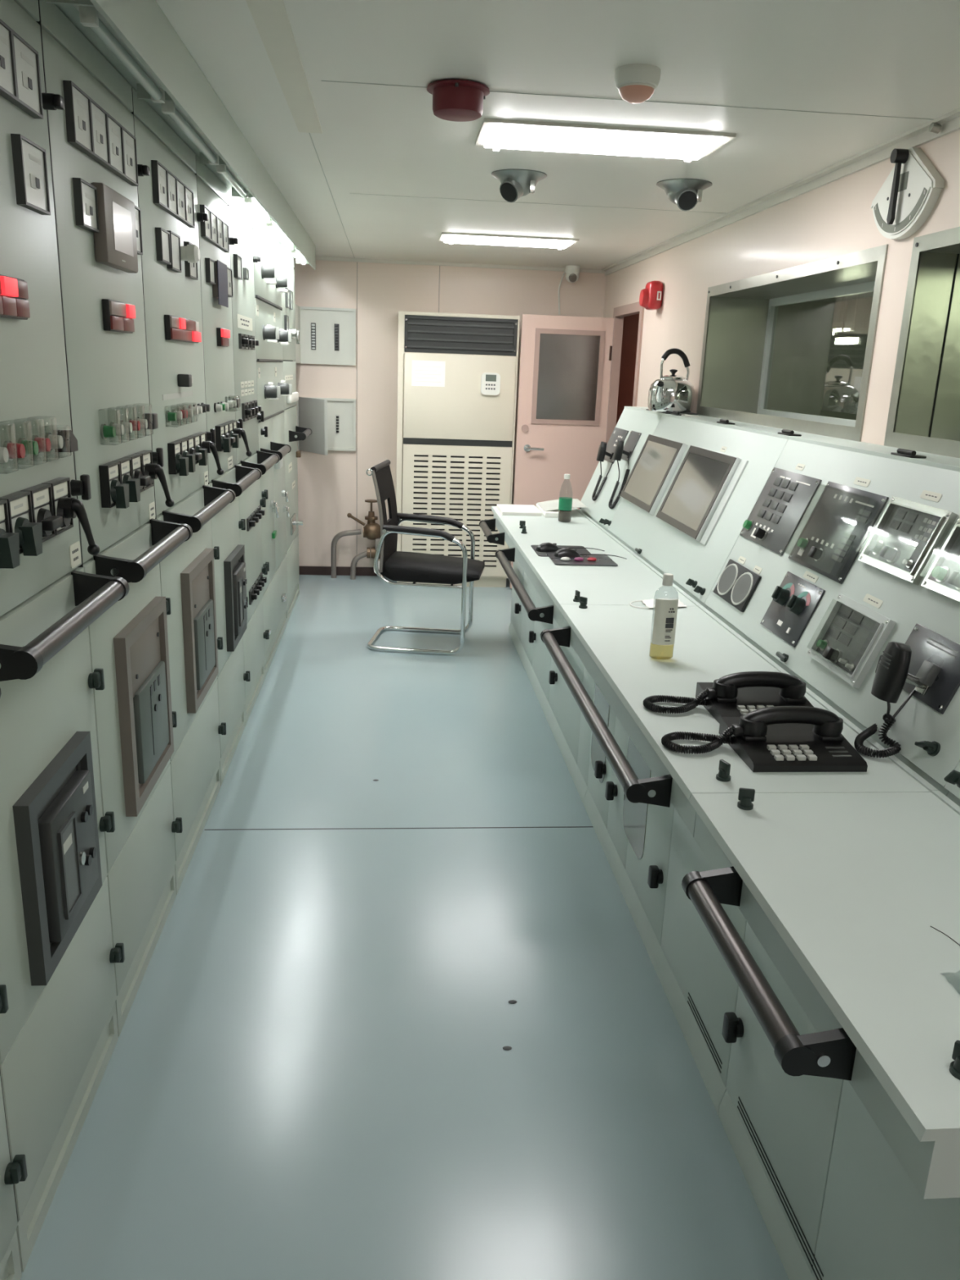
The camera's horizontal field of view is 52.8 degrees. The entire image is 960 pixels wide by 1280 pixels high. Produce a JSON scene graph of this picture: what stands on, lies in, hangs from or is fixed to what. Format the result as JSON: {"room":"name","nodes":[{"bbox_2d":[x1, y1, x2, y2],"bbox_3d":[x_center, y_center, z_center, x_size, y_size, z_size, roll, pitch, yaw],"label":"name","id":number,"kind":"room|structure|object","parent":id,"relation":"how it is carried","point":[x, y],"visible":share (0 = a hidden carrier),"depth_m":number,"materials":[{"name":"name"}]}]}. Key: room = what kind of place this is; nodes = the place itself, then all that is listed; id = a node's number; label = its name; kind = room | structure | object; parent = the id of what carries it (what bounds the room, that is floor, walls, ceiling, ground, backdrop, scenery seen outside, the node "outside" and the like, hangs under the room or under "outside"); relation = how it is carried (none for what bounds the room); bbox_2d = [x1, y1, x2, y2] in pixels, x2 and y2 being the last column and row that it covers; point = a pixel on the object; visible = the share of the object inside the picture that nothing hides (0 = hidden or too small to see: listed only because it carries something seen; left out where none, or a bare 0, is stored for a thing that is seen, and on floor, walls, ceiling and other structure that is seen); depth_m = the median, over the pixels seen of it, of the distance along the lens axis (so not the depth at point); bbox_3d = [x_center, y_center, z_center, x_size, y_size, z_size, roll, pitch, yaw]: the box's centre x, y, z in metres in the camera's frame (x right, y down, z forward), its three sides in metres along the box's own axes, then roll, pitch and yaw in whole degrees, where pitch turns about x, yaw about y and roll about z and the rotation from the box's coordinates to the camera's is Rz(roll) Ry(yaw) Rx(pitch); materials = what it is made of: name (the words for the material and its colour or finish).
{"room":"ship engine control room","nodes":[
{"label":"ship engine control room","id":0,"kind":"room"},
{"bbox_2d":[20,574,789,1279],"bbox_3d":[0.519,1.004,2.662,4.250,0.100,10.860,1,16,-5],"label":"floor","id":1,"kind":"structure","parent":0,"point":[308,1074],"depth_m":2.45,"materials":[{"name":"blue paint"}]},
{"bbox_2d":[0,688,27,1279],"bbox_3d":[-1.002,0.155,1.120,0.696,2.262,0.654,1,16,-5],"label":"tall cabinet","id":2,"kind":"object","parent":1,"relation":"on","point":[15,1171],"visible":1,"depth_m":1.67,"materials":[{"name":"metal"}]},
{"bbox_2d":[0,0,128,1271],"bbox_3d":[-1.059,-0.022,1.743,0.696,2.262,0.644,1,16,-5],"label":"tall cabinet","id":3,"kind":"object","parent":1,"relation":"on","point":[59,1037],"visible":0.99,"depth_m":1.78,"materials":[{"name":"metal"}]},
{"bbox_2d":[0,499,19,568],"bbox_3d":[-0.778,-0.169,1.564,0.044,0.103,0.102,1,16,-5],"label":"switch","id":4,"kind":"object","parent":3,"relation":"attached to","point":[9,540],"depth_m":1.57,"materials":[{"name":"black plastic"}]},
{"bbox_2d":[0,490,42,555],"bbox_3d":[-0.787,-0.199,1.668,0.044,0.103,0.102,1,16,-5],"label":"switch","id":5,"kind":"object","parent":3,"relation":"attached to","point":[19,507],"depth_m":1.66,"materials":[{"name":"black plastic"}]},
{"bbox_2d":[20,484,63,542],"bbox_3d":[-0.795,-0.230,1.770,0.046,0.098,0.102,1,16,-5],"label":"switch","id":6,"kind":"object","parent":3,"relation":"attached to","point":[41,497],"depth_m":1.76,"materials":[{"name":"black plastic"}]},
{"bbox_2d":[41,477,99,555],"bbox_3d":[-0.788,-0.237,1.882,0.080,0.146,0.102,1,16,-5],"label":"switch","id":7,"kind":"object","parent":3,"relation":"attached to","point":[61,504],"depth_m":1.87,"materials":[{"name":"black plastic"}]},
{"bbox_2d":[35,0,192,1036],"bbox_3d":[-1.115,-0.202,2.371,0.696,2.262,0.666,1,16,-5],"label":"tall cabinet","id":8,"kind":"object","parent":1,"relation":"on","point":[95,171],"visible":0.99,"depth_m":2.29,"materials":[{"name":"metal"}]},
{"bbox_2d":[98,461,128,508],"bbox_3d":[-0.838,-0.355,2.227,0.044,0.100,0.100,1,16,-5],"label":"switch","id":9,"kind":"object","parent":8,"relation":"attached to","point":[113,494],"depth_m":2.21,"materials":[{"name":"black plastic"}]},
{"bbox_2d":[112,457,140,502],"bbox_3d":[-0.847,-0.384,2.326,0.044,0.100,0.100,1,16,-5],"label":"switch","id":10,"kind":"object","parent":8,"relation":"attached to","point":[125,466],"depth_m":2.32,"materials":[{"name":"black plastic"}]},
{"bbox_2d":[124,453,151,492],"bbox_3d":[-0.855,-0.415,2.425,0.046,0.094,0.100,1,16,-5],"label":"switch","id":11,"kind":"object","parent":8,"relation":"attached to","point":[136,462],"depth_m":2.41,"materials":[{"name":"black plastic"}]},
{"bbox_2d":[134,449,173,506],"bbox_3d":[-0.847,-0.420,2.533,0.080,0.144,0.100,1,16,-5],"label":"switch","id":12,"kind":"object","parent":8,"relation":"attached to","point":[155,471],"depth_m":2.53,"materials":[{"name":"black plastic"}]},
{"bbox_2d":[130,87,235,894],"bbox_3d":[-1.179,-0.404,3.080,0.696,2.262,0.812,1,16,-5],"label":"tall cabinet","id":13,"kind":"object","parent":1,"relation":"on","point":[167,197],"visible":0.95,"depth_m":3.01,"materials":[{"name":"metal"}]},
{"bbox_2d":[167,440,188,475],"bbox_3d":[-0.897,-0.541,2.886,0.044,0.097,0.098,1,16,-5],"label":"switch","id":14,"kind":"object","parent":13,"relation":"attached to","point":[177,464],"depth_m":2.87,"materials":[{"name":"black plastic"}]},
{"bbox_2d":[175,438,195,472],"bbox_3d":[-0.906,-0.569,2.983,0.044,0.097,0.098,1,16,-5],"label":"switch","id":15,"kind":"object","parent":13,"relation":"attached to","point":[184,442],"depth_m":2.98,"materials":[{"name":"black plastic"}]},
{"bbox_2d":[182,435,202,464],"bbox_3d":[-0.914,-0.600,3.080,0.046,0.090,0.098,1,16,-5],"label":"switch","id":16,"kind":"object","parent":13,"relation":"attached to","point":[190,444],"depth_m":3.07,"materials":[{"name":"black plastic"}]},
{"bbox_2d":[189,433,207,465],"bbox_3d":[-0.924,-0.625,3.179,0.044,0.097,0.098,1,16,-5],"label":"switch","id":17,"kind":"object","parent":13,"relation":"attached to","point":[197,440],"depth_m":3.17,"materials":[{"name":"black plastic"}]},
{"bbox_2d":[196,431,223,475],"bbox_3d":[-0.915,-0.631,3.284,0.080,0.141,0.098,1,16,-5],"label":"switch","id":18,"kind":"object","parent":13,"relation":"attached to","point":[211,446],"depth_m":3.28,"materials":[{"name":"black plastic"}]},
{"bbox_2d":[194,155,262,786],"bbox_3d":[-1.243,-0.605,3.783,0.696,2.262,0.654,1,16,-5],"label":"tall cabinet","id":19,"kind":"object","parent":1,"relation":"on","point":[215,241],"visible":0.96,"depth_m":3.76,"materials":[{"name":"metal"}]},
{"bbox_2d":[214,424,231,452],"bbox_3d":[-0.966,-0.758,3.642,0.044,0.099,0.098,1,16,-5],"label":"switch","id":20,"kind":"object","parent":19,"relation":"attached to","point":[222,442],"depth_m":3.62,"materials":[{"name":"black plastic"}]},
{"bbox_2d":[220,422,235,443],"bbox_3d":[-0.973,-0.789,3.739,0.046,0.092,0.098,1,16,-5],"label":"switch","id":21,"kind":"object","parent":19,"relation":"attached to","point":[226,428],"depth_m":3.73,"materials":[{"name":"black plastic"}]},
{"bbox_2d":[225,421,239,448],"bbox_3d":[-0.983,-0.814,3.837,0.044,0.099,0.098,1,16,-5],"label":"switch","id":22,"kind":"object","parent":19,"relation":"attached to","point":[230,426],"depth_m":3.83,"materials":[{"name":"black plastic"}]},
{"bbox_2d":[230,420,251,456],"bbox_3d":[-0.975,-0.821,3.943,0.080,0.142,0.098,1,16,-5],"label":"switch","id":23,"kind":"object","parent":19,"relation":"attached to","point":[242,433],"depth_m":3.94,"materials":[{"name":"black plastic"}]},
{"bbox_2d":[227,189,279,726],"bbox_3d":[-1.302,-0.789,4.430,0.696,2.262,0.694,1,16,-5],"label":"tall cabinet","id":24,"kind":"object","parent":1,"relation":"on","point":[242,259],"visible":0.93,"depth_m":4.42,"materials":[{"name":"metal"}]},
{"bbox_2d":[238,333,248,349],"bbox_3d":[-1.012,-1.282,4.151,0.035,0.062,0.090,1,16,-5],"label":"toggle switch","id":25,"kind":"object","parent":24,"relation":"attached to","point":[242,341],"depth_m":4.13,"materials":[{"name":"grey plastic"}]},
{"bbox_2d":[241,402,252,421],"bbox_3d":[-1.025,-1.004,4.261,0.035,0.077,0.090,1,16,-5],"label":"toggle switch","id":26,"kind":"object","parent":24,"relation":"attached to","point":[246,411],"depth_m":4.24,"materials":[{"name":"grey plastic"}]},
{"bbox_2d":[244,333,252,349],"bbox_3d":[-1.022,-1.312,4.256,0.035,0.062,0.090,1,16,-5],"label":"toggle switch","id":27,"kind":"object","parent":24,"relation":"attached to","point":[246,336],"depth_m":4.25,"materials":[{"name":"grey plastic"}]},
{"bbox_2d":[246,515,255,531],"bbox_3d":[-1.045,-0.532,4.416,0.035,0.057,0.092,1,16,-5],"label":"toggle switch","id":28,"kind":"object","parent":24,"relation":"attached to","point":[250,523],"depth_m":4.40,"materials":[{"name":"grey plastic"}]},
{"bbox_2d":[246,401,255,420],"bbox_3d":[-1.035,-1.034,4.366,0.035,0.077,0.090,1,16,-5],"label":"toggle switch","id":29,"kind":"object","parent":24,"relation":"attached to","point":[249,403],"depth_m":4.36,"materials":[{"name":"grey plastic"}]},
{"bbox_2d":[248,334,255,349],"bbox_3d":[-1.031,-1.343,4.362,0.035,0.062,0.090,1,16,-5],"label":"toggle switch","id":30,"kind":"object","parent":24,"relation":"attached to","point":[250,347],"depth_m":4.35,"materials":[{"name":"grey plastic"}]},
{"bbox_2d":[248,588,257,604],"bbox_3d":[-1.056,-0.202,4.497,0.035,0.063,0.070,1,16,-5],"label":"toggle switch","id":31,"kind":"object","parent":24,"relation":"attached to","point":[252,596],"depth_m":4.48,"materials":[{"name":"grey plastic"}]},
{"bbox_2d":[249,511,258,527],"bbox_3d":[-1.054,-0.563,4.524,0.035,0.057,0.092,1,16,-5],"label":"toggle switch","id":32,"kind":"object","parent":24,"relation":"attached to","point":[251,513],"depth_m":4.51,"materials":[{"name":"grey plastic"}]},
{"bbox_2d":[249,400,258,418],"bbox_3d":[-1.044,-1.065,4.471,0.035,0.077,0.090,1,16,-5],"label":"toggle switch","id":33,"kind":"object","parent":24,"relation":"attached to","point":[252,402],"depth_m":4.46,"materials":[{"name":"grey plastic"}]},
{"bbox_2d":[250,335,258,350],"bbox_3d":[-1.041,-1.373,4.467,0.035,0.062,0.090,1,16,-5],"label":"toggle switch","id":34,"kind":"object","parent":24,"relation":"attached to","point":[252,337],"depth_m":4.46,"materials":[{"name":"grey plastic"}]},
{"bbox_2d":[253,400,261,417],"bbox_3d":[-1.054,-1.095,4.577,0.035,0.077,0.090,1,16,-5],"label":"toggle switch","id":35,"kind":"object","parent":24,"relation":"attached to","point":[255,401],"depth_m":4.56,"materials":[{"name":"grey plastic"}]},
{"bbox_2d":[253,508,262,523],"bbox_3d":[-1.064,-0.594,4.631,0.035,0.057,0.092,1,16,-5],"label":"toggle switch","id":36,"kind":"object","parent":24,"relation":"attached to","point":[256,510],"depth_m":4.62,"materials":[{"name":"grey plastic"}]},
{"bbox_2d":[252,215,292,678],"bbox_3d":[-1.383,-1.046,5.328,0.696,2.262,1.178,1,16,-5],"label":"tall cabinet","id":37,"kind":"object","parent":1,"relation":"on","point":[272,388],"visible":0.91,"depth_m":5.24,"materials":[{"name":"metal"}]},
{"bbox_2d":[280,245,311,622],"bbox_3d":[-1.468,-1.317,6.276,0.696,2.262,0.798,1,16,-5],"label":"tall cabinet","id":38,"kind":"object","parent":1,"relation":"on","point":[293,433],"visible":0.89,"depth_m":6.27,"materials":[{"name":"metal"}]},
{"bbox_2d":[288,328,299,344],"bbox_3d":[-1.166,-1.901,6.053,0.070,0.090,0.059,1,16,-5],"label":"switch","id":39,"kind":"object","parent":38,"relation":"attached to","point":[295,334],"depth_m":6.03,"materials":[{"name":"metal"}]},
{"bbox_2d":[330,499,380,579],"bbox_3d":[-0.908,-0.771,7.443,0.481,0.621,0.150,1,16,-5],"label":"valve","id":40,"kind":"object","parent":1,"relation":"on","point":[371,531],"visible":0.77,"depth_m":7.43,"materials":[{"name":"gold metal"}]},
{"bbox_2d":[204,826,593,830],"bbox_3d":[-0.277,0.683,3.509,1.415,0.001,0.005,1,16,-5],"label":"trim","id":41,"kind":"structure","parent":1,"relation":"on","point":[566,826],"depth_m":3.51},
{"bbox_2d":[365,459,484,654],"bbox_3d":[-0.311,-0.497,5.724,0.653,1.064,0.510,3,16,4],"label":"chair","id":42,"kind":"object","parent":1,"relation":"on","point":[394,565],"visible":1,"depth_m":5.58,"materials":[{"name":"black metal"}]},
{"bbox_2d":[395,311,519,587],"bbox_3d":[-0.195,-1.400,7.258,0.859,1.980,0.410,1,16,-5],"label":"air conditioner","id":43,"kind":"object","parent":1,"relation":"on","point":[455,440],"visible":0.81,"depth_m":7.04,"materials":[{"name":"metal"}]},
{"bbox_2d":[411,360,445,386],"bbox_3d":[-0.368,-1.904,6.907,0.238,0.177,0.001,1,16,-5],"label":"notice sheet","id":44,"kind":"object","parent":43,"relation":"attached to","point":[424,373],"visible":1,"depth_m":6.91,"materials":[{"name":"paper"}]},
{"bbox_2d":[401,444,511,576],"bbox_3d":[-0.179,-0.955,7.203,0.798,0.970,0.014,1,16,-5],"label":"grille","id":45,"kind":"object","parent":43,"relation":"attached to","point":[460,482],"depth_m":7.16,"materials":[{"name":"white plastic"}]},
{"bbox_2d":[404,315,517,355],"bbox_3d":[-0.135,-2.162,6.869,0.800,0.248,0.018,1,16,-5],"label":"grille","id":46,"kind":"object","parent":43,"relation":"attached to","point":[424,335],"depth_m":6.87,"materials":[{"name":"black metal"}]},
{"bbox_2d":[479,406,832,804],"bbox_3d":[0.614,-0.397,4.799,1.042,1.443,2.532,1,16,-5],"label":"control console","id":47,"kind":"object","parent":1,"relation":"on","point":[691,486],"visible":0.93,"depth_m":4.23,"materials":[{"name":"paint"}]},
{"bbox_2d":[496,504,542,515],"bbox_3d":[0.231,-0.774,5.760,0.236,0.019,0.324,1,16,-5],"label":"paper stack","id":48,"kind":"object","parent":47,"relation":"on","point":[504,509],"visible":1,"depth_m":5.69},
{"bbox_2d":[530,545,590,556],"bbox_3d":[0.384,-0.419,4.550,0.258,0.003,0.280,1,16,-5],"label":"mat","id":49,"kind":"object","parent":47,"relation":"on","point":[534,547],"visible":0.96,"depth_m":4.57,"materials":[{"name":"black rubber"}]},
{"bbox_2d":[535,542,604,551],"bbox_3d":[0.422,-0.441,4.558,0.328,0.038,0.074,-1,16,-11],"label":"computer mouse","id":50,"kind":"object","parent":49,"relation":"on","point":[544,547],"visible":0.93,"depth_m":4.52,"materials":[{"name":"black plastic"}]},
{"bbox_2d":[536,498,586,517],"bbox_3d":[0.486,-0.789,5.758,0.252,0.066,0.380,1,16,-5],"label":"open folder","id":51,"kind":"object","parent":47,"relation":"on","point":[549,508],"visible":0.55,"depth_m":5.71,"materials":[{"name":"paper"}]},
{"bbox_2d":[557,474,572,521],"bbox_3d":[0.481,-0.797,5.421,0.076,0.263,0.076,1,16,-5],"label":"drink bottle","id":52,"kind":"object","parent":47,"relation":"on","point":[565,504],"visible":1,"depth_m":5.41,"materials":[{"name":"plastic"}]},
{"bbox_2d":[546,552,617,565],"bbox_3d":[0.456,-0.364,4.353,0.280,0.003,0.260,1,16,-5],"label":"mat","id":53,"kind":"object","parent":47,"relation":"on","point":[602,560],"visible":0.8,"depth_m":4.30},
{"bbox_2d":[554,547,626,559],"bbox_3d":[0.501,-0.396,4.400,0.328,0.038,0.074,2,16,0],"label":"computer mouse","id":54,"kind":"object","parent":53,"relation":"on","point":[566,552],"visible":1,"depth_m":4.38,"materials":[{"name":"black plastic"}]},
{"bbox_2d":[591,441,613,501],"bbox_3d":[0.723,-0.984,5.642,0.113,0.336,0.174,6,16,14],"label":"microphone","id":55,"kind":"object","parent":47,"relation":"on","point":[602,452],"visible":1,"depth_m":5.63,"materials":[{"name":"black plastic"}]},
{"bbox_2d":[608,439,631,508],"bbox_3d":[0.762,-0.900,5.250,0.103,0.360,0.266,5,16,10],"label":"microphone","id":56,"kind":"object","parent":47,"relation":"on","point":[619,451],"visible":0.97,"depth_m":5.26,"materials":[{"name":"black plastic"}]},
{"bbox_2d":[620,434,687,515],"bbox_3d":[0.848,-0.828,4.778,0.155,0.336,0.610,1,16,-5],"label":"monitor","id":57,"kind":"object","parent":47,"relation":"on","point":[657,464],"depth_m":4.70,"materials":[{"name":"glass"}]},
{"bbox_2d":[645,408,697,414],"bbox_3d":[1.022,-1.220,5.167,0.170,0.006,0.410,1,16,-5],"label":"tray","id":58,"kind":"object","parent":47,"relation":"on","point":[688,413],"visible":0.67,"depth_m":4.98,"materials":[{"name":"grey plastic"}]},
{"bbox_2d":[648,348,694,413],"bbox_3d":[1.004,-1.347,5.016,0.238,0.319,0.265,1,16,-5],"label":"kettle","id":59,"kind":"object","parent":58,"relation":"on","point":[668,393],"visible":0.98,"depth_m":4.96,"materials":[{"name":"silver metal"}]},
{"bbox_2d":[656,444,742,542],"bbox_3d":[0.911,-0.630,4.081,0.155,0.337,0.606,1,16,-5],"label":"monitor","id":60,"kind":"object","parent":47,"relation":"on","point":[705,474],"depth_m":4.01,"materials":[{"name":"glass"}]},
{"bbox_2d":[540,435,959,1115],"bbox_3d":[0.791,0.171,2.809,1.047,1.443,1.616,1,16,-5],"label":"control console","id":61,"kind":"object","parent":1,"relation":"on","point":[848,549],"visible":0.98,"depth_m":2.61,"materials":[{"name":"paint"}]},
{"bbox_2d":[629,598,687,608],"bbox_3d":[0.656,-0.140,3.564,0.222,0.018,0.128,-3,16,-16],"label":"face mask","id":62,"kind":"object","parent":61,"relation":"on","point":[649,603],"visible":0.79,"depth_m":3.55,"materials":[{"name":"fabric"}]},
{"bbox_2d":[648,573,678,657],"bbox_3d":[0.547,-0.069,2.863,0.073,0.256,0.047,1,16,-5],"label":"bottle","id":63,"kind":"object","parent":61,"relation":"on","point":[665,611],"visible":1,"depth_m":2.85,"materials":[{"name":"plastic"}]},
{"bbox_2d":[716,563,737,595],"bbox_3d":[0.877,-0.214,3.423,0.050,0.112,0.140,1,16,-5],"label":"speaker grille","id":64,"kind":"object","parent":61,"relation":"attached to","point":[727,580],"depth_m":3.42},
{"bbox_2d":[643,671,813,724],"bbox_3d":[0.628,0.133,2.438,0.419,0.106,0.230,1,16,-5],"label":"desk telephone","id":65,"kind":"object","parent":61,"relation":"on","point":[739,694],"visible":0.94,"depth_m":2.43,"materials":[{"name":"black plastic"}]},
{"bbox_2d":[730,572,752,604],"bbox_3d":[0.890,-0.174,3.283,0.050,0.112,0.140,1,16,-5],"label":"speaker grille","id":66,"kind":"object","parent":61,"relation":"attached to","point":[741,588],"depth_m":3.28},
{"bbox_2d":[661,706,867,772],"bbox_3d":[0.628,0.203,2.187,0.419,0.106,0.230,1,16,-5],"label":"desk telephone","id":67,"kind":"object","parent":61,"relation":"on","point":[775,739],"visible":1,"depth_m":2.17,"materials":[{"name":"black plastic"}]},
{"bbox_2d":[853,641,929,758],"bbox_3d":[0.936,0.120,2.231,0.150,0.260,0.185,1,16,-5],"label":"microphone","id":68,"kind":"object","parent":61,"relation":"hanging from","point":[891,670],"visible":0.94,"depth_m":2.17,"materials":[{"name":"black plastic"}]},
{"bbox_2d":[681,761,959,1279],"bbox_3d":[0.900,0.525,1.602,1.047,1.424,0.903,1,16,-5],"label":"control console","id":69,"kind":"object","parent":1,"relation":"on","point":[839,1113],"visible":1,"depth_m":1.58,"materials":[{"name":"paint"}]},
{"bbox_2d":[293,258,606,567],"bbox_3d":[-0.511,-1.651,7.426,3.030,2.350,0.100,1,16,-5],"label":"wall","id":70,"kind":"structure","parent":0,"point":[335,485],"depth_m":7.22,"materials":[{"name":"paint"}]},
{"bbox_2d":[293,303,355,365],"bbox_3d":[-1.115,-2.192,6.961,0.428,0.400,0.390,1,16,-5],"label":"box","id":71,"kind":"object","parent":70,"relation":"attached to","point":[327,335],"visible":0.98,"depth_m":7.13,"materials":[{"name":"grey plastic"}]},
{"bbox_2d":[297,396,355,455],"bbox_3d":[-1.143,-1.581,7.133,0.438,0.392,0.391,1,16,-5],"label":"box","id":72,"kind":"object","parent":70,"relation":"attached to","point":[331,421],"visible":0.98,"depth_m":7.25,"materials":[{"name":"grey metal"}]},
{"bbox_2d":[298,565,383,576],"bbox_3d":[-1.353,-0.547,7.607,1.310,0.068,0.012,1,16,-5],"label":"baseboard","id":73,"kind":"structure","parent":70,"relation":"attached to","point":[303,570],"depth_m":7.62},
{"bbox_2d":[293,256,605,273],"bbox_3d":[-0.494,-2.753,7.051,2.870,0.025,0.020,1,16,-5],"label":"trim","id":74,"kind":"structure","parent":70,"relation":"attached to","point":[317,258],"depth_m":7.07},
{"bbox_2d":[558,265,580,315],"bbox_3d":[0.656,-2.567,7.103,0.104,0.330,0.234,-2,16,-14],"label":"security camera","id":75,"kind":"object","parent":70,"relation":"attached to","point":[572,272],"visible":1,"depth_m":6.99,"materials":[{"name":"white plastic"}]},
{"bbox_2d":[155,0,959,269],"bbox_3d":[0.009,-1.358,1.941,3.050,0.100,10.860,1,16,-5],"label":"ceiling","id":76,"kind":"structure","parent":0,"point":[891,58],"depth_m":2.69,"materials":[{"name":"paint"}]},
{"bbox_2d":[44,0,315,270],"bbox_3d":[-1.153,-1.661,3.326,0.688,0.149,6.280,1,16,-5],"label":"cove","id":77,"kind":"object","parent":76,"relation":"attached to","point":[143,25],"visible":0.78,"depth_m":2.47,"materials":[{"name":"grey paint"}]},
{"bbox_2d":[73,4,164,102],"bbox_3d":[-0.772,-1.277,2.118,0.050,0.044,0.590,1,16,-5],"label":"tube light","id":78,"kind":"object","parent":77,"relation":"attached to","point":[91,17],"visible":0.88,"depth_m":2.03,"materials":[{"name":"white plastic"}]},
{"bbox_2d":[160,100,218,164],"bbox_3d":[-0.835,-1.476,2.817,0.050,0.044,0.690,1,16,-5],"label":"tube light","id":79,"kind":"object","parent":77,"relation":"attached to","point":[175,113],"visible":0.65,"depth_m":2.73,"materials":[{"name":"white plastic"}]},
{"bbox_2d":[215,164,248,198],"bbox_3d":[-0.899,-1.677,3.521,0.050,0.044,0.540,1,16,-5],"label":"tube light","id":80,"kind":"object","parent":77,"relation":"attached to","point":[224,170],"visible":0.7,"depth_m":3.48,"materials":[{"name":"white plastic"}]},
{"bbox_2d":[244,197,270,223],"bbox_3d":[-0.957,-1.861,4.163,0.050,0.044,0.600,1,16,-5],"label":"tube light","id":81,"kind":"object","parent":77,"relation":"attached to","point":[254,204],"visible":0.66,"depth_m":4.13,"materials":[{"name":"white plastic"}]},
{"bbox_2d":[266,222,293,250],"bbox_3d":[-1.035,-2.107,5.025,0.050,0.044,1.000,1,16,-5],"label":"tube light","id":82,"kind":"object","parent":77,"relation":"attached to","point":[272,225],"visible":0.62,"depth_m":4.94,"materials":[{"name":"white plastic"}]},
{"bbox_2d":[245,0,322,133],"bbox_3d":[-0.360,-1.052,1.003,0.077,0.006,4.560,1,16,-5],"label":"trim","id":83,"kind":"structure","parent":76,"relation":"attached to","point":[270,17],"depth_m":2.42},
{"bbox_2d":[426,80,489,121],"bbox_3d":[-0.060,-1.467,2.634,0.172,0.072,0.172,1,16,-5],"label":"bell","id":84,"kind":"object","parent":76,"relation":"attached to","point":[455,100],"visible":1,"depth_m":2.58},
{"bbox_2d":[439,231,578,249],"bbox_3d":[0.162,-2.343,5.682,0.790,0.026,0.330,1,16,-5],"label":"recessed light","id":85,"kind":"object","parent":76,"relation":"in","point":[559,243],"visible":1,"depth_m":5.58,"materials":[{"name":"white"}]},
{"bbox_2d":[491,168,546,202],"bbox_3d":[0.151,-1.775,3.787,0.220,0.123,0.220,1,16,-5],"label":"air nozzle","id":86,"kind":"object","parent":76,"relation":"attached to","point":[516,184],"visible":1,"depth_m":3.72,"materials":[{"name":"silver plastic"}]},
{"bbox_2d":[475,118,735,161],"bbox_3d":[0.391,-1.618,3.143,0.790,0.026,0.330,1,16,-5],"label":"recessed light","id":87,"kind":"object","parent":76,"relation":"in","point":[496,134],"visible":1,"depth_m":3.07,"materials":[{"name":"white"}]},
{"bbox_2d":[308,80,933,257],"bbox_3d":[0.286,-1.891,4.053,1.855,0.002,6.350,1,16,-5],"label":"trim","id":88,"kind":"structure","parent":76,"relation":"attached to","point":[321,80],"depth_m":2.74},
{"bbox_2d":[614,63,661,103],"bbox_3d":[0.395,-1.394,2.435,0.114,0.072,0.114,1,16,-5],"label":"beacon","id":89,"kind":"object","parent":76,"relation":"attached to","point":[636,83],"visible":1,"depth_m":2.40,"materials":[{"name":"white plastic"}]},
{"bbox_2d":[656,177,712,210],"bbox_3d":[0.809,-1.768,3.848,0.220,0.122,0.220,1,16,-5],"label":"air nozzle","id":90,"kind":"object","parent":76,"relation":"attached to","point":[685,193],"visible":1,"depth_m":3.79,"materials":[{"name":"silver plastic"}]},
{"bbox_2d":[616,313,639,424],"bbox_3d":[1.424,-1.437,6.827,0.825,2.400,2.180,1,16,-5],"label":"wall","id":91,"kind":"structure","parent":0,"point":[630,326],"depth_m":7.13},
{"bbox_2d":[603,128,959,445],"bbox_3d":[1.391,-0.152,2.358,0.050,2.350,10.760,1,16,-5],"label":"wall","id":92,"kind":"structure","parent":0,"point":[836,218],"depth_m":3.84,"materials":[{"name":"paint"}]},
{"bbox_2d":[509,314,613,588],"bbox_3d":[0.599,-1.337,7.099,0.669,1.978,0.102,1,16,-5],"label":"door","id":93,"kind":"structure","parent":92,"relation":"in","point":[566,361],"depth_m":7.01,"materials":[{"name":"pink paint"}]},
{"bbox_2d":[605,301,644,443],"bbox_3d":[0.984,-1.260,6.768,0.064,2.060,0.835,1,16,-5],"label":"trim","id":94,"kind":"structure","parent":92,"relation":"attached to","point":[619,313],"depth_m":6.88,"materials":[{"name":"paint"}]},
{"bbox_2d":[639,280,663,310],"bbox_3d":[1.012,-2.041,5.727,0.118,0.160,0.147,1,16,-5],"label":"fire alarm","id":95,"kind":"object","parent":92,"relation":"attached to","point":[651,297],"visible":1,"depth_m":5.67,"materials":[{"name":"red plastic"}]},
{"bbox_2d":[601,107,959,275],"bbox_3d":[1.387,-1.263,2.041,0.040,0.040,10.760,1,16,-5],"label":"trim","id":96,"kind":"structure","parent":92,"relation":"attached to","point":[919,135],"depth_m":3.60,"materials":[{"name":"metal"}]},
{"bbox_2d":[696,244,888,441],"bbox_3d":[1.393,-1.217,4.074,0.369,0.621,1.830,1,16,-5],"label":"window","id":97,"kind":"structure","parent":92,"relation":"in","point":[790,348],"depth_m":4.40,"materials":[{"name":"glass"}]},
{"bbox_2d":[871,146,944,239],"bbox_3d":[1.287,-1.369,2.967,0.070,0.255,0.392,1,16,-5],"label":"inclinometer","id":98,"kind":"object","parent":92,"relation":"attached to","point":[912,189],"visible":1,"depth_m":2.92,"materials":[{"name":"white plastic"}]},
{"bbox_2d":[884,226,959,457],"bbox_3d":[1.573,-0.651,2.089,0.369,0.621,1.975,1,16,-5],"label":"window","id":99,"kind":"structure","parent":92,"relation":"in","point":[924,412],"depth_m":2.98,"materials":[{"name":"glass"}]},
{"bbox_2d":[928,122,942,133],"bbox_3d":[1.308,-1.471,2.778,0.030,0.028,0.024,1,16,-5],"label":"clip","id":100,"kind":"object","parent":92,"relation":"attached to","point":[934,127],"visible":1,"depth_m":2.77,"materials":[{"name":"metal"}]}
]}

